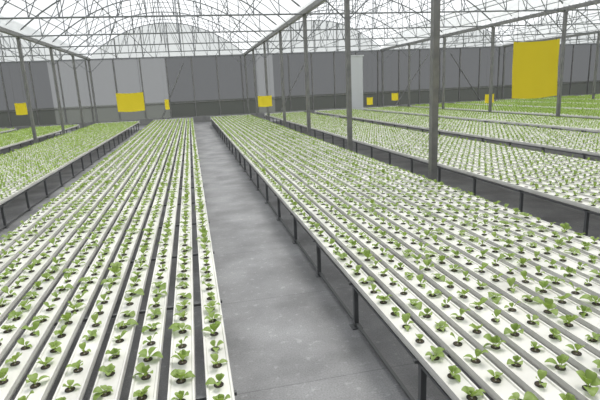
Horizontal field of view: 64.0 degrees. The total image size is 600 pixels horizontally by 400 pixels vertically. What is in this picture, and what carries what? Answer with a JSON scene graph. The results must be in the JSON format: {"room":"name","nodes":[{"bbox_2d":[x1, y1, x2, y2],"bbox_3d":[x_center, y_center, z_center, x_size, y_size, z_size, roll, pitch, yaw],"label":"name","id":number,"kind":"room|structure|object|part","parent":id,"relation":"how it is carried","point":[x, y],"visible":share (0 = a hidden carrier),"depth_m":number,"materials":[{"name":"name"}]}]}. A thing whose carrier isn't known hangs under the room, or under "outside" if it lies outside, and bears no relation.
{"room":"greenhouse","nodes":[
{"label":"greenhouse","id":0,"kind":"room"},
{"bbox_2d":[0,104,599,399],"bbox_3d":[5.752,-2.555,19.666,55.750,0.100,39.700,-5,13,-12],"label":"floor","id":1,"kind":"structure","parent":0,"point":[289,337],"depth_m":5.42,"materials":[{"name":"concrete"}]},
{"bbox_2d":[0,127,16,132],"bbox_3d":[-15.593,-0.696,14.399,2.887,0.631,32.821,-5,13,-12],"label":"bench","id":2,"kind":"object","parent":1,"relation":"on","point":[5,130],"visible":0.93,"depth_m":29.33,"materials":[{"name":"plastic"}]},
{"bbox_2d":[14,37,37,142],"bbox_3d":[-11.559,-4.405,20.397,0.240,4.750,0.240,-5,13,-12],"label":"steel post","id":3,"kind":"object","parent":1,"relation":"on","point":[19,46],"visible":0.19,"depth_m":20.29,"materials":[{"name":"grey metal"}]},
{"bbox_2d":[0,124,79,150],"bbox_3d":[-12.009,-1.035,15.154,2.866,0.620,32.817,-5,13,-12],"label":"bench","id":4,"kind":"object","parent":1,"relation":"on","point":[20,136],"visible":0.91,"depth_m":24.22,"materials":[{"name":"plastic"}]},
{"bbox_2d":[48,48,64,133],"bbox_3d":[-12.638,-5.445,25.063,0.240,4.750,0.240,-5,13,-12],"label":"steel post","id":5,"kind":"object","parent":1,"relation":"on","point":[50,49],"visible":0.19,"depth_m":24.95,"materials":[{"name":"grey metal"}]},
{"bbox_2d":[0,121,139,230],"bbox_3d":[-8.320,-1.382,15.930,2.802,0.605,32.819,-5,13,-12],"label":"bench","id":6,"kind":"object","parent":1,"relation":"on","point":[21,169],"visible":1,"depth_m":14.47,"materials":[{"name":"plastic"}]},
{"bbox_2d":[71,55,83,127],"bbox_3d":[-13.716,-6.485,29.728,0.240,4.750,0.240,-5,13,-12],"label":"steel post","id":7,"kind":"object","parent":1,"relation":"on","point":[73,59],"visible":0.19,"depth_m":29.62,"materials":[{"name":"grey metal"}]},
{"bbox_2d":[87,60,97,122],"bbox_3d":[-14.795,-7.525,34.393,0.240,4.750,0.240,-5,13,-12],"label":"steel post","id":8,"kind":"object","parent":1,"relation":"on","point":[89,66],"visible":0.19,"depth_m":34.28,"materials":[{"name":"grey metal"}]},
{"bbox_2d":[0,118,236,399],"bbox_3d":[-4.877,-1.711,16.651,2.635,0.602,32.821,-5,13,-12],"label":"bench","id":9,"kind":"object","parent":1,"relation":"on","point":[29,241],"visible":1,"depth_m":4.44,"materials":[{"name":"plastic"}]},
{"bbox_2d":[244,55,249,114],"bbox_3d":[-4.048,-8.558,36.648,0.240,4.750,0.240,-5,13,-12],"label":"steel post","id":10,"kind":"object","parent":1,"relation":"on","point":[245,55],"visible":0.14,"depth_m":36.55,"materials":[{"name":"grey metal"}]},
{"bbox_2d":[252,50,257,116],"bbox_3d":[-2.969,-7.518,31.983,0.240,4.750,0.240,-5,13,-12],"label":"steel post","id":11,"kind":"object","parent":1,"relation":"on","point":[253,57],"visible":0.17,"depth_m":31.86,"materials":[{"name":"grey metal"}]},
{"bbox_2d":[262,42,269,120],"bbox_3d":[-1.890,-6.478,27.318,0.240,4.750,0.240,-5,13,-12],"label":"steel post","id":12,"kind":"object","parent":1,"relation":"on","point":[264,44],"visible":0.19,"depth_m":27.12,"materials":[{"name":"grey metal"}]},
{"bbox_2d":[279,32,286,127],"bbox_3d":[-0.811,-5.438,22.652,0.240,4.750,0.240,-5,13,-12],"label":"steel post","id":13,"kind":"object","parent":1,"relation":"on","point":[280,33],"visible":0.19,"depth_m":22.54,"materials":[{"name":"grey metal"}]},
{"bbox_2d":[302,15,310,135],"bbox_3d":[0.268,-4.398,17.987,0.240,4.750,0.240,-5,13,-12],"label":"steel post","id":14,"kind":"object","parent":1,"relation":"on","point":[303,16],"visible":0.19,"depth_m":17.87,"materials":[{"name":"grey metal"}]},
{"bbox_2d":[243,0,327,54],"bbox_3d":[0.154,-6.810,17.423,0.160,0.150,39.700,-5,13,-12],"label":"gutter","id":15,"kind":"object","parent":14,"relation":"on","point":[316,3],"visible":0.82,"depth_m":19.39,"materials":[{"name":"metal"}]},
{"bbox_2d":[344,0,352,150],"bbox_3d":[1.346,-3.358,13.322,0.240,4.750,0.240,-5,13,-12],"label":"steel post","id":16,"kind":"object","parent":1,"relation":"on","point":[346,2],"visible":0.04,"depth_m":13.25,"materials":[{"name":"grey metal"}]},
{"bbox_2d":[351,55,363,109],"bbox_3d":[4.449,-9.237,38.394,1.300,4.500,0.470,-5,13,-12],"label":"air duct","id":17,"kind":"object","parent":1,"relation":"on","point":[356,60],"visible":0.62,"depth_m":38.17,"materials":[{"name":"grey plastic"}]},
{"bbox_2d":[381,51,383,106],"bbox_3d":[6.700,-9.590,38.903,0.240,4.750,0.240,-5,13,-12],"label":"steel post","id":18,"kind":"object","parent":1,"relation":"on","point":[381,51],"visible":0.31,"depth_m":38.82,"materials":[{"name":"grey metal"}]},
{"bbox_2d":[210,114,599,399],"bbox_3d":[-1.143,-2.070,17.436,2.810,0.602,32.816,-5,13,-12],"label":"bench","id":19,"kind":"object","parent":1,"relation":"on","point":[533,283],"visible":1,"depth_m":4.50,"materials":[{"name":"plastic"}]},
{"bbox_2d":[407,45,409,106],"bbox_3d":[7.779,-8.550,34.238,0.240,4.750,0.240,-5,13,-12],"label":"steel post","id":20,"kind":"object","parent":1,"relation":"on","point":[407,45],"visible":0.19,"depth_m":34.12,"materials":[{"name":"grey metal"}]},
{"bbox_2d":[264,111,599,235],"bbox_3d":[2.497,-2.416,18.201,2.800,0.593,32.816,-5,13,-12],"label":"bench","id":21,"kind":"object","parent":1,"relation":"on","point":[562,178],"visible":0.86,"depth_m":10.18,"materials":[{"name":"plastic"}]},
{"bbox_2d":[428,0,440,180],"bbox_3d":[2.425,-2.318,8.657,0.240,4.750,0.240,-5,13,-12],"label":"steel post","id":22,"kind":"object","parent":1,"relation":"on","point":[435,4],"visible":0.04,"depth_m":8.68,"materials":[{"name":"grey metal"}]},
{"bbox_2d":[442,37,446,108],"bbox_3d":[8.857,-7.510,29.573,0.240,4.750,0.240,-5,13,-12],"label":"steel post","id":23,"kind":"object","parent":1,"relation":"on","point":[444,38],"visible":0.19,"depth_m":29.47,"materials":[{"name":"grey metal"}]},
{"bbox_2d":[315,109,599,158],"bbox_3d":[6.024,-2.756,18.939,2.800,0.597,32.820,-5,13,-12],"label":"bench","id":24,"kind":"object","parent":1,"relation":"on","point":[584,143],"visible":0.98,"depth_m":15.50,"materials":[{"name":"plastic"}]},
{"bbox_2d":[362,106,599,132],"bbox_3d":[9.495,-3.094,19.667,2.793,0.605,32.821,-5,13,-12],"label":"bench","id":25,"kind":"object","parent":1,"relation":"on","point":[585,125],"visible":0.94,"depth_m":20.39,"materials":[{"name":"plastic"}]},
{"bbox_2d":[487,27,494,121],"bbox_3d":[9.936,-6.471,24.908,0.240,4.750,0.240,-5,13,-12],"label":"steel post","id":26,"kind":"object","parent":1,"relation":"on","point":[493,28],"visible":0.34,"depth_m":24.81,"materials":[{"name":"grey metal"}]},
{"bbox_2d":[501,47,505,98],"bbox_3d":[17.447,-10.623,41.158,0.240,4.750,0.240,-5,13,-12],"label":"steel post","id":27,"kind":"object","parent":1,"relation":"on","point":[504,54],"visible":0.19,"depth_m":41.06,"materials":[{"name":"grey metal"}]},
{"bbox_2d":[410,103,599,118],"bbox_3d":[13.082,-3.458,20.416,2.768,0.645,32.818,-5,13,-12],"label":"bench","id":28,"kind":"object","parent":1,"relation":"on","point":[595,113],"visible":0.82,"depth_m":24.78,"materials":[{"name":"plastic"}]},
{"bbox_3d":[13.101,-3.355,20.400,2.680,0.450,32.660,-5,13,-12],"label":"bench frame","id":29,"kind":"part","parent":28,"relation":"part of","materials":[{"name":"grey metal"}]},
{"bbox_2d":[455,100,599,118],"bbox_3d":[16.609,-3.797,21.155,2.809,0.645,32.823,-5,13,-12],"label":"bench","id":30,"kind":"object","parent":1,"relation":"on","point":[575,105],"visible":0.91,"depth_m":28.70,"materials":[{"name":"plastic"}]},
{"bbox_3d":[16.608,-3.692,21.136,2.680,0.450,32.660,-5,13,-12],"label":"bench frame","id":31,"kind":"part","parent":30,"relation":"part of","materials":[{"name":"grey metal"}]},
{"bbox_2d":[496,98,599,103],"bbox_3d":[20.161,-4.138,21.900,2.872,0.645,32.823,-5,13,-12],"label":"bench","id":32,"kind":"object","parent":1,"relation":"on","point":[540,100],"visible":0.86,"depth_m":32.42,"materials":[{"name":"plastic"}]},
{"bbox_2d":[556,11,568,116],"bbox_3d":[11.015,-5.431,20.242,0.240,4.750,0.240,-5,13,-12],"label":"steel post","id":33,"kind":"object","parent":1,"relation":"on","point":[565,13],"visible":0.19,"depth_m":20.13,"materials":[{"name":"grey metal"}]},
{"bbox_2d":[380,0,599,50],"bbox_3d":[10.902,-7.843,19.678,0.160,0.150,39.700,-5,13,-12],"label":"gutter","id":34,"kind":"object","parent":33,"relation":"on","point":[593,2],"visible":1,"depth_m":22.74,"materials":[{"name":"metal"}]},
{"bbox_2d":[543,95,599,99],"bbox_3d":[23.813,-4.489,22.667,2.783,0.645,32.823,-5,13,-12],"label":"bench","id":35,"kind":"object","parent":1,"relation":"on","point":[568,96],"visible":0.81,"depth_m":35.43,"materials":[{"name":"plastic"}]},
{"bbox_2d":[592,33,599,98],"bbox_3d":[19.605,-8.543,31.828,0.240,4.750,0.240,-5,13,-12],"label":"steel post","id":36,"kind":"object","parent":1,"relation":"on","point":[598,34],"visible":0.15,"depth_m":31.71,"materials":[{"name":"grey metal"}]},
{"bbox_3d":[-10.480,-3.365,15.732,0.240,4.750,0.240,-5,13,-12],"label":"steel post","id":37,"kind":"object","parent":1,"relation":"on","visible":0},
{"bbox_2d":[0,26,89,59],"bbox_3d":[-10.594,-5.777,15.168,0.160,0.150,39.700,-5,13,-12],"label":"gutter","id":38,"kind":"object","parent":37,"relation":"on","point":[2,29],"visible":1,"depth_m":22.06,"materials":[{"name":"metal"}]},
{"bbox_2d":[0,21,599,133],"bbox_3d":[1.172,-10.362,37.821,55.790,7.250,0.120,-5,13,-12],"label":"wall","id":39,"kind":"structure","parent":0,"point":[207,87],"depth_m":36.70,"materials":[{"name":"plastic"}]},
{"bbox_2d":[0,0,599,56],"bbox_3d":[5.470,-8.557,18.263,55.150,2.300,39.700,-5,13,-12],"label":"ceiling","id":40,"kind":"structure","parent":0,"point":[8,10],"depth_m":26.95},
{"bbox_2d":[0,36,18,56],"bbox_3d":[-17.078,-6.990,18.545,10.931,3.250,0.064,-5,13,-12],"label":"roof truss","id":41,"kind":"object","parent":40,"relation":"attached to","point":[0,36],"visible":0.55,"depth_m":19.78,"materials":[{"name":"silver metal"}]},
{"bbox_2d":[0,33,50,63],"bbox_3d":[-18.157,-8.030,23.210,10.931,3.250,0.064,-5,13,-12],"label":"roof truss","id":42,"kind":"object","parent":40,"relation":"attached to","point":[29,47],"visible":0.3,"depth_m":24.26,"materials":[{"name":"silver metal"}]},
{"bbox_2d":[0,32,72,68],"bbox_3d":[-19.236,-9.070,27.875,10.931,3.250,0.064,-5,13,-12],"label":"roof truss","id":43,"kind":"object","parent":40,"relation":"attached to","point":[1,32],"visible":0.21,"depth_m":28.69,"materials":[{"name":"silver metal"}]},
{"bbox_2d":[0,38,88,71],"bbox_3d":[-20.315,-10.110,32.540,10.931,3.250,0.064,-5,13,-12],"label":"roof truss","id":44,"kind":"object","parent":40,"relation":"attached to","point":[3,38],"visible":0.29,"depth_m":33.03,"materials":[{"name":"silver metal"}]},
{"bbox_2d":[20,0,279,57],"bbox_3d":[-6.331,-8.023,20.800,10.931,3.250,0.064,-5,13,-12],"label":"roof truss","id":45,"kind":"object","parent":40,"relation":"attached to","point":[58,1],"visible":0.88,"depth_m":20.73,"materials":[{"name":"silver metal"}]},
{"bbox_2d":[255,42,271,106],"bbox_3d":[-1.712,-6.045,22.267,0.660,3.390,0.059,-5,13,-12],"label":"trap","id":46,"kind":"object","parent":45,"relation":"hanging from","point":[263,101],"visible":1,"depth_m":22.59,"materials":[{"name":"yellow plastic"}]},
{"bbox_2d":[0,0,303,38],"bbox_3d":[-5.252,-6.983,16.134,10.931,3.250,0.064,-5,13,-12],"label":"roof truss","id":47,"kind":"object","parent":40,"relation":"attached to","point":[297,4],"visible":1,"depth_m":16.32,"materials":[{"name":"silver metal"}]},
{"bbox_2d":[0,0,300,58],"bbox_3d":[-5.271,-7.384,16.041,10.828,2.441,39.700,-5,13,-12],"label":"roof purlins","id":48,"kind":"structure","parent":47,"relation":"on","point":[180,20],"depth_m":23.98,"materials":[{"name":"silver metal"}]},
{"bbox_2d":[106,4,144,111],"bbox_3d":[-4.370,-3.710,11.932,0.660,2.990,0.059,-6,14,-15],"label":"trap","id":49,"kind":"object","parent":48,"relation":"hanging from","point":[126,102],"visible":1,"depth_m":12.21,"materials":[{"name":"yellow plastic"}]},
{"bbox_2d":[159,49,169,109],"bbox_3d":[-8.068,-7.161,28.580,0.059,3.510,0.350,5,15,31],"label":"trap","id":50,"kind":"object","parent":48,"relation":"hanging from","point":[167,107],"visible":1,"depth_m":28.89,"materials":[{"name":"yellow plastic"}]},
{"bbox_2d":[52,0,262,64],"bbox_3d":[-7.410,-9.063,25.465,10.931,3.250,0.064,-5,13,-12],"label":"roof truss","id":51,"kind":"object","parent":40,"relation":"attached to","point":[246,41],"visible":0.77,"depth_m":25.36,"materials":[{"name":"silver metal"}]},
{"bbox_2d":[74,12,252,68],"bbox_3d":[-8.489,-10.103,30.130,10.931,3.250,0.064,-5,13,-12],"label":"roof truss","id":52,"kind":"object","parent":40,"relation":"attached to","point":[100,30],"visible":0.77,"depth_m":30.00,"materials":[{"name":"silver metal"}]},
{"bbox_2d":[90,23,244,69],"bbox_3d":[-9.568,-11.143,34.795,10.931,3.250,0.064,-5,13,-12],"label":"roof truss","id":53,"kind":"object","parent":40,"relation":"attached to","point":[232,55],"visible":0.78,"depth_m":34.68,"materials":[{"name":"silver metal"}]},
{"bbox_2d":[246,20,381,66],"bbox_3d":[1.180,-12.176,37.051,10.931,3.250,0.064,-5,13,-12],"label":"roof truss","id":54,"kind":"object","parent":40,"relation":"attached to","point":[371,50],"visible":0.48,"depth_m":37.09,"materials":[{"name":"silver metal"}]},
{"bbox_2d":[255,9,407,61],"bbox_3d":[2.259,-11.136,32.385,10.931,3.250,0.064,-5,13,-12],"label":"roof truss","id":55,"kind":"object","parent":40,"relation":"attached to","point":[267,48],"visible":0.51,"depth_m":32.48,"materials":[{"name":"silver metal"}]},
{"bbox_2d":[325,0,344,18],"bbox_3d":[-4.173,-5.943,11.469,10.931,3.250,0.064,-5,13,-12],"label":"roof truss","id":56,"kind":"object","parent":40,"relation":"attached to","point":[325,0],"visible":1,"depth_m":12.83,"materials":[{"name":"silver metal"}]},
{"bbox_2d":[266,0,443,55],"bbox_3d":[3.338,-10.096,27.720,10.931,3.250,0.064,-5,13,-12],"label":"roof truss","id":57,"kind":"object","parent":40,"relation":"attached to","point":[340,0],"visible":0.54,"depth_m":27.82,"materials":[{"name":"silver metal"}]},
{"bbox_2d":[350,0,367,18],"bbox_3d":[6.574,-6.976,13.724,10.931,3.250,0.064,-5,13,-12],"label":"roof truss","id":58,"kind":"object","parent":40,"relation":"attached to","point":[366,0],"visible":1,"depth_m":12.96,"materials":[{"name":"silver metal"}]},
{"bbox_2d":[282,0,491,49],"bbox_3d":[4.417,-9.056,23.055,10.931,3.250,0.064,-5,13,-12],"label":"roof truss","id":59,"kind":"object","parent":40,"relation":"attached to","point":[443,26],"visible":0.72,"depth_m":23.25,"materials":[{"name":"silver metal"}]},
{"bbox_2d":[307,0,563,38],"bbox_3d":[5.495,-8.016,18.390,10.931,3.250,0.064,-5,13,-12],"label":"roof truss","id":60,"kind":"object","parent":40,"relation":"attached to","point":[505,10],"visible":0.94,"depth_m":18.41,"materials":[{"name":"silver metal"}]},
{"bbox_2d":[273,0,564,54],"bbox_3d":[5.476,-8.416,18.296,10.828,2.441,39.700,-5,13,-12],"label":"roof purlins","id":61,"kind":"structure","parent":60,"relation":"on","point":[333,0],"depth_m":25.71,"materials":[{"name":"silver metal"}]},
{"bbox_2d":[366,41,372,104],"bbox_3d":[4.300,-7.841,29.717,0.400,3.835,0.059,-5,13,-12],"label":"trap","id":62,"kind":"object","parent":61,"relation":"hanging from","point":[369,100],"visible":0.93,"depth_m":30.11,"materials":[{"name":"yellow plastic"}]},
{"bbox_2d":[392,93,397,100],"bbox_3d":[6.561,-8.795,33.178,0.500,3.760,0.059,-5,13,-12],"label":"trap","id":63,"kind":"object","parent":61,"relation":"hanging from","point":[394,95],"visible":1,"depth_m":33.55,"materials":[{"name":"yellow plastic"}]},
{"bbox_2d":[512,1,559,98],"bbox_3d":[3.364,-2.911,6.762,0.660,2.900,0.059,-3,13,2],"label":"trap","id":64,"kind":"object","parent":61,"relation":"hanging from","point":[535,64],"visible":1,"depth_m":7.01,"materials":[{"name":"yellow plastic"}]},
{"bbox_2d":[384,29,503,56],"bbox_3d":[11.928,-13.208,39.306,10.931,3.250,0.064,-5,13,-12],"label":"roof truss","id":65,"kind":"object","parent":40,"relation":"attached to","point":[486,29],"visible":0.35,"depth_m":39.81,"materials":[{"name":"silver metal"}]},
{"bbox_2d":[410,17,544,56],"bbox_3d":[13.006,-12.168,34.641,10.931,3.250,0.064,-5,13,-12],"label":"roof truss","id":66,"kind":"object","parent":40,"relation":"attached to","point":[515,17],"visible":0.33,"depth_m":35.05,"materials":[{"name":"silver metal"}]},
{"bbox_2d":[446,5,597,50],"bbox_3d":[14.085,-11.128,29.975,10.931,3.250,0.064,-5,13,-12],"label":"roof truss","id":67,"kind":"object","parent":40,"relation":"attached to","point":[458,36],"visible":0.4,"depth_m":30.30,"materials":[{"name":"silver metal"}]},
{"bbox_2d":[495,4,599,41],"bbox_3d":[15.164,-10.088,25.310,10.931,3.250,0.064,-5,13,-12],"label":"roof truss","id":68,"kind":"object","parent":40,"relation":"attached to","point":[586,23],"visible":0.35,"depth_m":24.97,"materials":[{"name":"silver metal"}]},
{"bbox_2d":[506,31,596,55],"bbox_3d":[22.675,-14.241,41.561,10.931,3.250,0.064,-5,13,-12],"label":"roof truss","id":69,"kind":"object","parent":40,"relation":"attached to","point":[589,31],"visible":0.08,"depth_m":41.93,"materials":[{"name":"silver metal"}]},
{"bbox_2d":[567,30,598,39],"bbox_3d":[23.754,-13.201,36.896,10.931,3.250,0.064,-5,13,-12],"label":"roof truss","id":70,"kind":"object","parent":40,"relation":"attached to","point":[598,30],"visible":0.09,"depth_m":36.53,"materials":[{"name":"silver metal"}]},
{"bbox_2d":[567,0,599,29],"bbox_3d":[16.243,-9.049,20.645,10.931,3.250,0.064,-5,13,-12],"label":"roof truss","id":71,"kind":"object","parent":40,"relation":"attached to","point":[585,9],"visible":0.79,"depth_m":19.88,"materials":[{"name":"silver metal"}]},
{"bbox_2d":[410,0,599,49],"bbox_3d":[16.224,-9.449,20.551,10.828,2.441,39.700,-5,13,-12],"label":"roof purlins","id":72,"kind":"structure","parent":71,"relation":"on","point":[589,0],"depth_m":30.54,"materials":[{"name":"silver metal"}]},
{"bbox_2d":[485,51,495,102],"bbox_3d":[10.942,-7.578,27.530,0.600,3.960,0.059,-5,13,-12],"label":"trap","id":73,"kind":"object","parent":72,"relation":"hanging from","point":[486,95],"visible":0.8,"depth_m":27.92,"materials":[{"name":"yellow plastic"}]},
{"bbox_3d":[-16.000,-5.950,13.879,10.931,3.250,0.064,-5,13,-12],"label":"roof truss","id":74,"kind":"object","parent":40,"relation":"attached to","visible":0},
{"bbox_2d":[0,48,55,62],"bbox_3d":[-16.018,-6.351,13.786,10.828,2.441,39.700,-5,13,-12],"label":"roof purlins","id":75,"kind":"structure","parent":74,"relation":"on","point":[0,48],"depth_m":29.72,"materials":[{"name":"silver metal"}]},
{"bbox_2d":[6,54,27,114],"bbox_3d":[-14.590,-6.049,24.698,0.550,3.310,0.059,-5,13,-12],"label":"trap","id":76,"kind":"object","parent":75,"relation":"hanging from","point":[21,108],"visible":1,"depth_m":25.00,"materials":[{"name":"yellow plastic"}]},
{"bbox_3d":[26.990,-10.081,22.900,10.931,3.250,0.064,-5,13,-12],"label":"roof truss","id":77,"kind":"object","parent":40,"relation":"attached to","visible":0},
{"bbox_2d":[560,36,596,44],"bbox_3d":[26.971,-10.482,22.806,10.828,2.441,39.700,-5,13,-12],"label":"roof purlins","id":78,"kind":"structure","parent":77,"relation":"on","point":[596,36],"depth_m":37.72,"materials":[{"name":"silver metal"}]},
{"bbox_3d":[21.763,-6.463,22.498,0.240,4.750,0.240,-5,13,-12],"label":"steel post","id":79,"kind":"object","parent":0,"visible":0},
{"bbox_2d":[502,30,599,46],"bbox_3d":[21.649,-8.876,21.933,0.160,0.150,39.700,-5,13,-12],"label":"gutter","id":80,"kind":"object","parent":79,"relation":"on","point":[573,35],"visible":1,"depth_m":34.41,"materials":[{"name":"metal"}]}
]}

